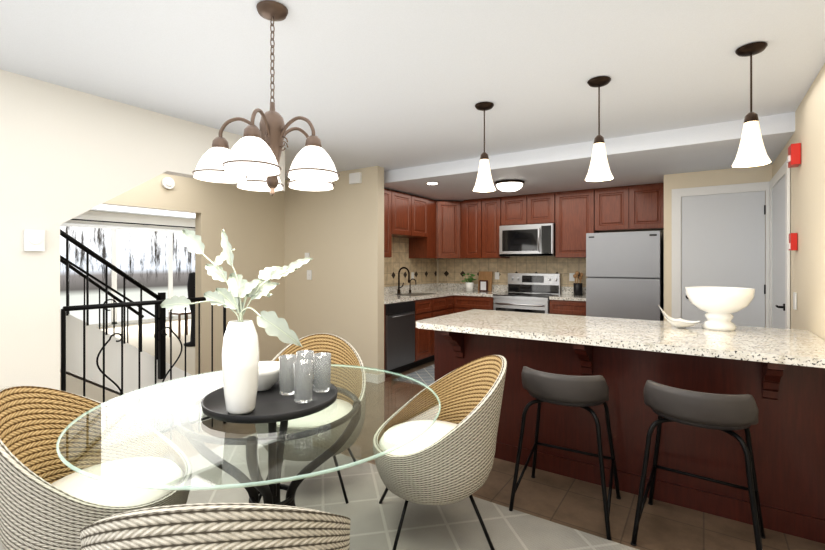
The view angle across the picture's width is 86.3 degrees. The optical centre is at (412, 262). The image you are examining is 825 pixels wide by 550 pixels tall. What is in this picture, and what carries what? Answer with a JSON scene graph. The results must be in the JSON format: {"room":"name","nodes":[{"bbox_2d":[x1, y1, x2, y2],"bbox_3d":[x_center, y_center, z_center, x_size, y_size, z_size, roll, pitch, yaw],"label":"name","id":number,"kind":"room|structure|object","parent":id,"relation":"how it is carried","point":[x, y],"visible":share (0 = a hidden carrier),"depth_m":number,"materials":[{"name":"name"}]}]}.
{"room":"dining room and kitchen","nodes":[
{"label":"dining room and kitchen","id":0,"kind":"room"},
{"bbox_2d":[60,318,194,404],"bbox_3d":[-4.636,1.380,6.966,5.980,0.060,8.900,0,0,34],"label":"floor","id":1,"kind":"structure","parent":0,"point":[74,385],"depth_m":6.87,"materials":[{"name":"beige"}]},
{"bbox_2d":[169,310,190,338],"bbox_3d":[-4.201,1.120,8.057,0.340,0.460,0.340,0,0,34],"label":"stool","id":2,"kind":"object","parent":1,"relation":"on","point":[179,313],"visible":0.46,"depth_m":7.92,"materials":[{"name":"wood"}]},
{"bbox_2d":[184,272,194,346],"bbox_3d":[-3.602,0.750,7.241,0.300,1.200,0.300,0,0,34],"label":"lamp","id":3,"kind":"object","parent":1,"relation":"on","point":[191,287],"visible":0.5,"depth_m":7.17,"materials":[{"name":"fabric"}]},
{"bbox_2d":[65,210,194,230],"bbox_3d":[-7.087,0.130,8.588,0.100,2.440,8.900,0,0,34],"label":"wall","id":4,"kind":"structure","parent":0,"point":[121,217],"depth_m":9.81,"materials":[{"name":"beige paint"}]},
{"bbox_2d":[60,223,194,327],"bbox_3d":[-6.091,0.275,9.968,0.030,2.150,3.740,0,0,34],"label":"window","id":5,"kind":"structure","parent":4,"relation":"in","point":[156,260],"depth_m":9.69,"materials":[{"name":"white glass"}]},
{"bbox_2d":[71,219,194,227],"bbox_3d":[-6.050,-0.870,9.941,0.128,0.053,4.340,0,0,34],"label":"curtain rod","id":6,"kind":"object","parent":4,"relation":"attached to","point":[131,223],"visible":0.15,"depth_m":9.62,"materials":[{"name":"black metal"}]},
{"bbox_2d":[0,69,284,389],"bbox_3d":[-2.747,0.130,1.938,0.120,2.440,5.400,0,0,34],"label":"wall","id":7,"kind":"structure","parent":0,"point":[67,154],"depth_m":2.67,"materials":[{"name":"paint"}]},
{"bbox_2d":[24,229,44,250],"bbox_3d":[-2.221,-0.133,2.586,0.033,0.125,0.090,0,0,34],"label":"thermostat","id":8,"kind":"object","parent":7,"relation":"attached to","point":[34,240],"visible":0.98,"depth_m":2.57,"materials":[{"name":"white plastic"}]},
{"bbox_2d":[109,381,222,425],"bbox_3d":[-3.160,1.380,2.943,0.920,0.060,6.620,0,0,34],"label":"floor","id":9,"kind":"structure","parent":0,"point":[146,414],"depth_m":4.00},
{"bbox_2d":[60,310,218,422],"bbox_3d":[-2.937,0.142,2.936,1.020,2.415,3.645,0,0,34],"label":"stair","id":10,"kind":"structure","parent":9,"relation":"on","point":[74,347],"depth_m":3.21,"materials":[{"name":"white paint"}]},
{"bbox_2d":[60,229,165,378],"bbox_3d":[-2.707,0.017,3.170,1.014,1.880,1.919,0,0,34],"label":"stair railing","id":11,"kind":"object","parent":10,"relation":"on","point":[161,338],"visible":0.54,"depth_m":3.26,"materials":[{"name":"black metal"}]},
{"bbox_2d":[102,173,284,378],"bbox_3d":[-3.527,0.130,3.114,0.120,2.440,6.500,0,0,34],"label":"wall","id":12,"kind":"structure","parent":0,"point":[251,223],"depth_m":5.07,"materials":[{"name":"beige paint"}]},
{"bbox_2d":[161,177,174,188],"bbox_3d":[-2.502,-0.820,4.510,0.041,0.120,0.120,0,0,34],"label":"smoke detector","id":13,"kind":"object","parent":12,"relation":"attached to","point":[168,182],"visible":0.98,"depth_m":4.49,"materials":[{"name":"white plastic"}]},
{"bbox_2d":[201,373,222,383],"bbox_3d":[-2.000,1.302,5.299,0.014,0.095,1.130,0,0,34],"label":"baseboard","id":14,"kind":"structure","parent":12,"relation":"attached to","point":[203,379],"depth_m":4.95,"materials":[{"name":"white paint"}]},
{"bbox_2d":[285,166,383,374],"bbox_3d":[-1.054,0.130,5.447,1.670,2.440,0.120,0,0,34],"label":"wall","id":15,"kind":"structure","parent":0,"point":[336,232],"depth_m":5.24,"materials":[{"name":"beige paint"}]},
{"bbox_2d":[307,270,311,279],"bbox_3d":[-1.298,0.150,5.522,0.080,0.120,0.014,0,0,34],"label":"switch plate","id":16,"kind":"object","parent":15,"relation":"attached to","point":[309,272],"depth_m":5.52,"materials":[{"name":"white plastic"}]},
{"bbox_2d":[349,172,361,183],"bbox_3d":[-0.661,-0.980,5.089,0.160,0.120,0.035,0,0,34],"label":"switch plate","id":17,"kind":"object","parent":15,"relation":"attached to","point":[355,178],"depth_m":5.06,"materials":[{"name":"white plastic"}]},
{"bbox_2d":[366,373,379,383],"bbox_3d":[-1.035,1.302,5.354,1.564,0.095,0.014,0,0,34],"label":"baseboard","id":18,"kind":"structure","parent":15,"relation":"attached to","point":[369,376],"depth_m":4.95,"materials":[{"name":"white paint"}]},
{"bbox_2d":[384,283,435,294],"bbox_3d":[-0.209,0.380,6.326,0.022,0.100,2.272,0,0,34],"label":"backsplash","id":19,"kind":"structure","parent":15,"relation":"attached to","point":[432,286],"depth_m":6.65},
{"bbox_2d":[384,237,435,286],"bbox_3d":[-0.223,-0.031,6.320,0.002,0.718,2.246,0,0,34],"label":"backsplash","id":20,"kind":"structure","parent":15,"relation":"attached to","point":[424,270],"depth_m":6.48,"materials":[{"name":"beige tile"}]},
{"bbox_2d":[0,0,824,218],"bbox_3d":[-2.775,-1.130,4.894,11.370,0.080,10.300,0,0,34],"label":"ceiling","id":21,"kind":"structure","parent":0,"point":[387,85],"depth_m":2.42,"materials":[{"name":"paint"}]},
{"bbox_2d":[192,0,339,195],"bbox_3d":[-0.587,-0.685,1.892,0.603,0.801,0.596,0,0,34],"label":"chandelier","id":22,"kind":"object","parent":21,"relation":"hanging from","point":[250,160],"visible":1,"depth_m":1.80,"materials":[{"name":"white glass"}]},
{"bbox_2d":[473,102,495,191],"bbox_3d":[0.495,-0.793,3.030,0.160,0.586,0.160,0,0,34],"label":"pendant light","id":23,"kind":"object","parent":21,"relation":"hanging from","point":[484,182],"visible":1,"depth_m":3.00,"materials":[{"name":"white glass"}]},
{"bbox_2d":[585,76,613,181],"bbox_3d":[1.112,-0.793,2.622,0.160,0.586,0.160,0,0,34],"label":"pendant light","id":24,"kind":"object","parent":21,"relation":"hanging from","point":[599,169],"visible":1,"depth_m":2.59,"materials":[{"name":"white glass"}]},
{"bbox_2d":[732,42,770,167],"bbox_3d":[1.712,-0.793,2.224,0.160,0.586,0.160,0,0,34],"label":"pendant light","id":25,"kind":"object","parent":21,"relation":"hanging from","point":[751,152],"visible":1,"depth_m":2.20,"materials":[{"name":"white glass"}]},
{"bbox_2d":[152,361,824,549],"bbox_3d":[-0.251,1.380,2.457,4.470,0.060,9.020,0,0,34],"label":"floor","id":26,"kind":"structure","parent":0,"point":[576,504],"depth_m":2.42,"materials":[{"name":"tile"}]},
{"bbox_2d":[61,297,225,440],"bbox_3d":[-1.894,0.812,3.244,0.032,1.076,1.146,0,0,34],"label":"guard rail","id":27,"kind":"object","parent":26,"relation":"on","point":[84,308],"visible":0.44,"depth_m":3.15,"materials":[{"name":"black metal"}]},
{"bbox_2d":[0,433,638,549],"bbox_3d":[-0.734,1.345,1.655,2.850,0.010,2.650,0,0,34],"label":"area rug","id":28,"kind":"object","parent":26,"relation":"on","point":[374,524],"depth_m":2.33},
{"bbox_2d":[0,386,191,549],"bbox_3d":[-1.230,0.917,1.771,0.712,0.853,0.709,0,0,34],"label":"dining chair","id":29,"kind":"object","parent":28,"relation":"on","point":[50,499],"visible":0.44,"depth_m":1.75,"materials":[{"name":"beige wicker"}]},
{"bbox_2d":[80,503,349,549],"bbox_3d":[-0.516,0.917,1.248,0.707,0.853,0.713,0,0,34],"label":"dining chair","id":30,"kind":"object","parent":28,"relation":"on","point":[227,526],"visible":1,"depth_m":0.91,"materials":[{"name":"beige wicker"}]},
{"bbox_2d":[56,364,440,506],"bbox_3d":[-0.600,0.967,1.884,1.440,0.747,1.440,0,0,34],"label":"dining table","id":31,"kind":"object","parent":28,"relation":"on","point":[256,485],"visible":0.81,"depth_m":1.63,"materials":[{"name":"clear glass"}]},
{"bbox_2d":[201,379,337,423],"bbox_3d":[-0.600,0.577,1.884,0.552,0.032,0.552,0,0,34],"label":"round tray","id":32,"kind":"object","parent":31,"relation":"on","point":[273,404],"visible":0.67,"depth_m":1.77,"materials":[{"name":"grey"}]},
{"bbox_2d":[222,320,258,414],"bbox_3d":[-0.671,0.404,1.722,0.136,0.352,0.136,0,0,34],"label":"vase","id":33,"kind":"object","parent":32,"relation":"on","point":[240,361],"visible":0.96,"depth_m":1.67,"materials":[{"name":"white ceramic"}]},
{"bbox_2d":[160,229,312,346],"bbox_3d":[-0.696,0.096,1.749,0.480,0.471,0.395,0,0,34],"label":"plant","id":34,"kind":"object","parent":33,"relation":"in","point":[270,322],"visible":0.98,"depth_m":1.73,"materials":[{"name":"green plant"}]},
{"bbox_2d":[257,361,278,390],"bbox_3d":[-0.695,0.527,2.031,0.200,0.105,0.200,0,0,34],"label":"bowl","id":35,"kind":"object","parent":32,"relation":"on","point":[268,377],"visible":0.67,"depth_m":1.98,"materials":[{"name":"white ceramic"}]},
{"bbox_2d":[279,354,296,394],"bbox_3d":[-0.554,0.497,1.962,0.080,0.165,0.080,0,0,34],"label":"glass","id":36,"kind":"object","parent":32,"relation":"on","point":[286,376],"visible":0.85,"depth_m":1.93,"materials":[{"name":"clear glass"}]},
{"bbox_2d":[293,360,312,402],"bbox_3d":[-0.460,0.497,1.851,0.080,0.165,0.080,0,0,34],"label":"glass","id":37,"kind":"object","parent":32,"relation":"on","point":[303,378],"visible":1,"depth_m":1.82,"materials":[{"name":"clear glass"}]},
{"bbox_2d":[296,350,313,377],"bbox_3d":[-0.502,0.497,2.059,0.080,0.165,0.080,0,0,34],"label":"glass","id":38,"kind":"object","parent":32,"relation":"on","point":[304,354],"visible":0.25,"depth_m":2.03,"materials":[{"name":"glass"}]},
{"bbox_2d":[313,352,330,391],"bbox_3d":[-0.412,0.497,2.005,0.080,0.165,0.080,0,0,34],"label":"glass","id":39,"kind":"object","parent":32,"relation":"on","point":[322,369],"visible":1,"depth_m":1.97,"materials":[{"name":"clear glass"}]},
{"bbox_2d":[255,333,365,503],"bbox_3d":[-0.614,0.917,2.697,0.699,0.853,0.714,0,0,34],"label":"dining chair","id":40,"kind":"object","parent":28,"relation":"on","point":[342,350],"visible":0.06,"depth_m":2.69,"materials":[{"name":"beige wicker"}]},
{"bbox_2d":[373,355,506,549],"bbox_3d":[0.101,0.917,2.249,0.712,0.853,0.709,0,0,34],"label":"dining chair","id":41,"kind":"object","parent":28,"relation":"on","point":[447,457],"visible":0.81,"depth_m":2.04,"materials":[{"name":"beige wicker"}]},
{"bbox_2d":[385,301,414,377],"bbox_3d":[-0.365,0.912,5.447,0.638,0.875,0.590,0,0,34],"label":"dishwasher","id":42,"kind":"object","parent":26,"relation":"on","point":[399,337],"visible":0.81,"depth_m":5.27,"materials":[{"name":"black metal"}]},
{"bbox_2d":[384,303,431,368],"bbox_3d":[-0.121,0.910,5.891,0.648,0.880,0.410,0,0,34],"label":"base cabinet","id":43,"kind":"object","parent":26,"relation":"on","point":[423,337],"depth_m":5.69,"materials":[{"name":"brown wood"}]},
{"bbox_2d":[384,287,507,306],"bbox_3d":[0.305,0.450,5.986,1.253,0.040,2.272,0,0,34],"label":"countertop","id":44,"kind":"structure","parent":43,"relation":"on","point":[438,299],"depth_m":6.16,"materials":[{"name":"beige stone"}]},
{"bbox_2d":[396,267,434,295],"bbox_3d":[-0.008,0.241,6.062,0.445,0.376,0.540,0,0,34],"label":"faucet","id":45,"kind":"object","parent":44,"relation":"on","point":[409,293],"visible":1,"depth_m":6.13,"materials":[{"name":"brown metal"}]},
{"bbox_2d":[462,273,475,290],"bbox_3d":[0.875,0.293,6.727,0.246,0.272,0.217,0,0,34],"label":"potted plant","id":46,"kind":"object","parent":44,"relation":"on","point":[469,285],"visible":1,"depth_m":6.67,"materials":[{"name":"white ceramic"}]},
{"bbox_2d":[479,280,487,291],"bbox_3d":[1.074,0.344,6.650,0.130,0.169,0.024,0,0,34],"label":"picture frame","id":47,"kind":"object","parent":44,"relation":"on","point":[483,285],"visible":1,"depth_m":6.64,"materials":[{"name":"brown wood"}]},
{"bbox_2d":[478,271,492,290],"bbox_3d":[1.110,0.280,6.713,0.220,0.300,0.066,0,0,34],"label":"cutting board","id":48,"kind":"object","parent":44,"relation":"on","point":[486,275],"visible":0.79,"depth_m":6.69,"materials":[{"name":"brown wood"}]},
{"bbox_2d":[394,364,433,385],"bbox_3d":[0.475,1.346,5.502,0.680,0.008,1.500,0,0,34],"label":"area rug","id":49,"kind":"object","parent":26,"relation":"on","point":[425,375],"visible":0.07,"depth_m":5.20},
{"bbox_2d":[432,303,447,360],"bbox_3d":[0.105,0.910,6.232,0.648,0.880,0.410,0,0,34],"label":"base cabinet","id":50,"kind":"object","parent":26,"relation":"on","point":[436,311],"depth_m":6.03,"materials":[{"name":"brown wood"}]},
{"bbox_2d":[448,303,455,313],"bbox_3d":[0.276,0.910,6.491,0.648,0.880,0.210,0,0,34],"label":"base cabinet","id":51,"kind":"object","parent":26,"relation":"on","point":[451,306],"depth_m":6.36,"materials":[{"name":"brown wood"}]},
{"bbox_2d":[456,295,493,312],"bbox_3d":[1.023,0.910,6.503,0.626,0.880,0.617,0,0,34],"label":"base cabinet","id":52,"kind":"object","parent":26,"relation":"on","point":[484,304],"depth_m":6.22,"materials":[{"name":"brown wood"}]},
{"bbox_2d":[493,273,560,313],"bbox_3d":[1.577,0.750,6.078,0.752,1.200,0.682,0,0,34],"label":"range","id":53,"kind":"object","parent":26,"relation":"on","point":[530,292],"visible":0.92,"depth_m":6.10,"materials":[{"name":"silver metal"}]},
{"bbox_2d":[509,366,620,540],"bbox_3d":[0.857,0.962,2.455,0.516,0.776,0.476,0,0,30],"label":"bar stool","id":54,"kind":"object","parent":26,"relation":"on","point":[585,392],"visible":0.98,"depth_m":2.29,"materials":[{"name":"grey leather"}]},
{"bbox_2d":[549,299,585,315],"bbox_3d":[2.129,0.910,5.771,0.491,0.880,0.617,0,0,34],"label":"base cabinet","id":55,"kind":"object","parent":26,"relation":"on","point":[577,307],"depth_m":5.52,"materials":[{"name":"brown wood"}]},
{"bbox_2d":[549,295,585,298],"bbox_3d":[2.129,0.450,5.772,0.491,0.040,0.616,0,0,34],"label":"countertop","id":56,"kind":"structure","parent":55,"relation":"on","point":[555,296],"depth_m":5.64,"materials":[{"name":"beige stone"}]},
{"bbox_2d":[573,271,582,294],"bbox_3d":[2.210,0.267,5.876,0.136,0.324,0.114,0,0,34],"label":"utensil crock","id":57,"kind":"object","parent":56,"relation":"on","point":[578,287],"visible":1,"depth_m":5.84,"materials":[{"name":"black ceramic"}]},
{"bbox_2d":[586,231,663,320],"bbox_3d":[2.587,0.500,5.313,0.760,1.700,0.824,0,0,34],"label":"fridge","id":58,"kind":"object","parent":26,"relation":"on","point":[625,275],"visible":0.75,"depth_m":4.96,"materials":[{"name":"grey metal"}]},
{"bbox_2d":[429,329,824,543],"bbox_3d":[1.248,0.905,2.941,2.258,0.890,0.999,0,0,34],"label":"kitchen island","id":59,"kind":"object","parent":26,"relation":"on","point":[778,374],"depth_m":2.46,"materials":[{"name":"brown wood"}]},
{"bbox_2d":[416,309,824,368],"bbox_3d":[1.230,0.440,2.940,2.286,0.040,1.060,0,0,34],"label":"island countertop","id":60,"kind":"structure","parent":59,"relation":"on","point":[746,343],"depth_m":2.58,"materials":[{"name":"beige stone"}]},
{"bbox_2d":[658,305,701,327],"bbox_3d":[1.730,0.343,2.849,0.240,0.154,0.177,0,0,34],"label":"plate","id":61,"kind":"object","parent":60,"relation":"on","point":[680,323],"visible":1,"depth_m":2.82,"materials":[{"name":"white ceramic"}]},
{"bbox_2d":[685,286,754,330],"bbox_3d":[1.943,0.288,2.791,0.364,0.261,0.364,0,0,34],"label":"bowl","id":62,"kind":"object","parent":60,"relation":"on","point":[719,305],"visible":1,"depth_m":2.71,"materials":[{"name":"white ceramic"}]},
{"bbox_2d":[631,380,765,549],"bbox_3d":[1.391,0.962,2.137,0.516,0.776,0.476,0,0,38],"label":"bar stool","id":63,"kind":"object","parent":26,"relation":"on","point":[728,413],"visible":1,"depth_m":1.99,"materials":[{"name":"grey leather"}]},
{"bbox_2d":[437,230,663,293],"bbox_3d":[2.205,0.130,6.167,4.230,2.440,0.120,0,0,34],"label":"wall","id":64,"kind":"structure","parent":0,"point":[661,231],"depth_m":6.73,"materials":[{"name":"beige paint"}]},
{"bbox_2d":[436,283,585,294],"bbox_3d":[1.460,0.380,6.571,2.490,0.100,0.021,0,0,34],"label":"backsplash","id":65,"kind":"structure","parent":64,"relation":"attached to","point":[443,286],"depth_m":6.86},
{"bbox_2d":[436,256,587,286],"bbox_3d":[1.466,-0.111,6.577,2.485,0.878,0.002,0,0,34],"label":"backsplash","id":66,"kind":"structure","parent":64,"relation":"attached to","point":[450,271],"depth_m":6.60,"materials":[{"name":"beige tile"}]},
{"bbox_2d":[569,273,574,280],"bbox_3d":[2.204,0.195,6.084,0.070,0.110,0.006,0,0,34],"label":"electrical outlet plate","id":67,"kind":"object","parent":64,"relation":"attached to","point":[571,278],"depth_m":6.08,"materials":[{"name":"white plastic"}]},
{"bbox_2d":[384,112,794,200],"bbox_3d":[1.617,-1.060,5.279,4.470,0.220,2.250,0,0,34],"label":"ceiling","id":68,"kind":"structure","parent":0,"point":[648,158],"depth_m":4.29,"materials":[{"name":"paint"}]},
{"bbox_2d":[384,189,391,257],"bbox_3d":[-0.555,-0.502,5.508,0.348,0.866,0.526,0,0,34],"label":"upper cabinet","id":69,"kind":"object","parent":68,"relation":"hanging from","point":[387,193],"depth_m":5.57,"materials":[{"name":"brown wood"}]},
{"bbox_2d":[392,191,411,238],"bbox_3d":[-0.285,-0.652,5.915,0.348,0.566,0.450,0,0,34],"label":"upper cabinet","id":70,"kind":"object","parent":68,"relation":"hanging from","point":[401,202],"depth_m":5.83,"materials":[{"name":"brown wood"}]},
{"bbox_2d":[412,195,427,238],"bbox_3d":[-0.037,-0.652,6.290,0.348,0.566,0.450,0,0,34],"label":"upper cabinet","id":71,"kind":"object","parent":68,"relation":"hanging from","point":[419,204],"depth_m":6.20,"materials":[{"name":"brown wood"}]},
{"bbox_2d":[425,182,438,184],"bbox_3d":[0.235,-0.944,5.229,0.170,0.004,0.170,0,0,34],"label":"recessed light","id":72,"kind":"object","parent":68,"relation":"in","point":[431,183],"visible":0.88,"depth_m":5.22,"materials":[{"name":"white paint"}]},
{"bbox_2d":[409,199,463,258],"bbox_3d":[0.450,-0.502,6.745,0.657,0.866,0.846,0,0,34],"label":"upper cabinet","id":73,"kind":"object","parent":68,"relation":"hanging from","point":[434,229],"depth_m":6.61,"materials":[{"name":"brown wood"}]},
{"bbox_2d":[464,199,483,258],"bbox_3d":[0.986,-0.508,6.690,0.298,0.878,0.347,0,0,34],"label":"upper cabinet","id":74,"kind":"object","parent":68,"relation":"hanging from","point":[474,208],"depth_m":6.53,"materials":[{"name":"brown wood"}]},
{"bbox_2d":[484,197,509,257],"bbox_3d":[1.234,-0.508,6.525,0.298,0.878,0.347,0,0,34],"label":"upper cabinet","id":75,"kind":"object","parent":68,"relation":"hanging from","point":[491,205],"depth_m":6.38,"materials":[{"name":"brown wood"}]},
{"bbox_2d":[495,180,523,191],"bbox_3d":[1.137,-0.893,5.160,0.340,0.106,0.340,0,0,34],"label":"flush ceiling light","id":76,"kind":"object","parent":68,"relation":"attached to","point":[508,185],"visible":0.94,"depth_m":5.05,"materials":[{"name":"white glass"}]},
{"bbox_2d":[500,195,527,225],"bbox_3d":[1.520,-0.741,6.336,0.380,0.413,0.347,0,0,34],"label":"upper cabinet","id":77,"kind":"object","parent":68,"relation":"hanging from","point":[513,209],"depth_m":6.19,"materials":[{"name":"brown wood"}]},
{"bbox_2d":[528,192,555,223],"bbox_3d":[1.837,-0.741,6.126,0.380,0.413,0.347,0,0,34],"label":"upper cabinet","id":78,"kind":"object","parent":68,"relation":"hanging from","point":[542,206],"depth_m":5.97,"materials":[{"name":"brown wood"}]},
{"bbox_2d":[499,223,554,256],"bbox_3d":[1.644,-0.311,6.180,0.752,0.433,0.470,0,0,34],"label":"microwave","id":79,"kind":"object","parent":78,"relation":"attached to","point":[527,240],"visible":0.96,"depth_m":6.00,"materials":[{"name":"silver metal"}]},
{"bbox_2d":[554,189,599,257],"bbox_3d":[2.203,-0.508,5.884,0.491,0.878,0.347,0,0,34],"label":"upper cabinet","id":80,"kind":"object","parent":68,"relation":"hanging from","point":[575,210],"depth_m":5.74,"materials":[{"name":"brown wood"}]},
{"bbox_2d":[596,185,631,231],"bbox_3d":[2.577,-0.678,5.636,0.398,0.538,0.347,0,0,34],"label":"upper cabinet","id":81,"kind":"object","parent":68,"relation":"hanging from","point":[613,204],"depth_m":5.48,"materials":[{"name":"brown wood"}]},
{"bbox_2d":[632,183,663,230],"bbox_3d":[2.909,-0.678,5.416,0.398,0.538,0.347,0,0,34],"label":"upper cabinet","id":82,"kind":"object","parent":68,"relation":"hanging from","point":[647,199],"depth_m":5.27,"materials":[{"name":"brown wood"}]},
{"bbox_2d":[664,165,771,326],"bbox_3d":[3.115,0.200,4.534,0.910,2.300,0.100,0,0,34],"label":"wall","id":83,"kind":"structure","parent":0,"point":[754,174],"depth_m":4.61,"materials":[{"name":"beige paint"}]},
{"bbox_2d":[772,63,824,339],"bbox_3d":[1.563,0.130,1.256,0.120,2.440,9.020,0,0,34],"label":"wall","id":84,"kind":"structure","parent":0,"point":[807,226],"depth_m":2.74,"materials":[{"name":"beige paint"}]},
{"bbox_2d":[672,160,789,328],"bbox_3d":[2.816,0.282,4.019,0.831,2.135,1.081,0,0,34],"label":"door","id":85,"kind":"structure","parent":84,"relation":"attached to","point":[718,236],"depth_m":4.38,"materials":[{"name":"white paint"}]},
{"bbox_2d":[787,233,796,250],"bbox_3d":[2.697,-0.150,3.126,0.045,0.120,0.090,0,0,34],"label":"station","id":86,"kind":"object","parent":84,"relation":"attached to","point":[792,244],"visible":0.96,"depth_m":3.09,"materials":[{"name":"red plastic"}]},
{"bbox_2d":[787,143,800,167],"bbox_3d":[2.630,-0.740,3.038,0.060,0.140,0.130,0,0,34],"label":"fire alarm","id":87,"kind":"object","parent":84,"relation":"attached to","point":[794,156],"visible":0.89,"depth_m":2.99,"materials":[{"name":"red plastic"}]},
{"bbox_2d":[793,292,796,309],"bbox_3d":[2.726,0.270,3.137,0.008,0.120,0.080,0,0,34],"label":"switch plate","id":88,"kind":"object","parent":84,"relation":"attached to","point":[794,293],"depth_m":3.13,"materials":[{"name":"white plastic"}]}
]}

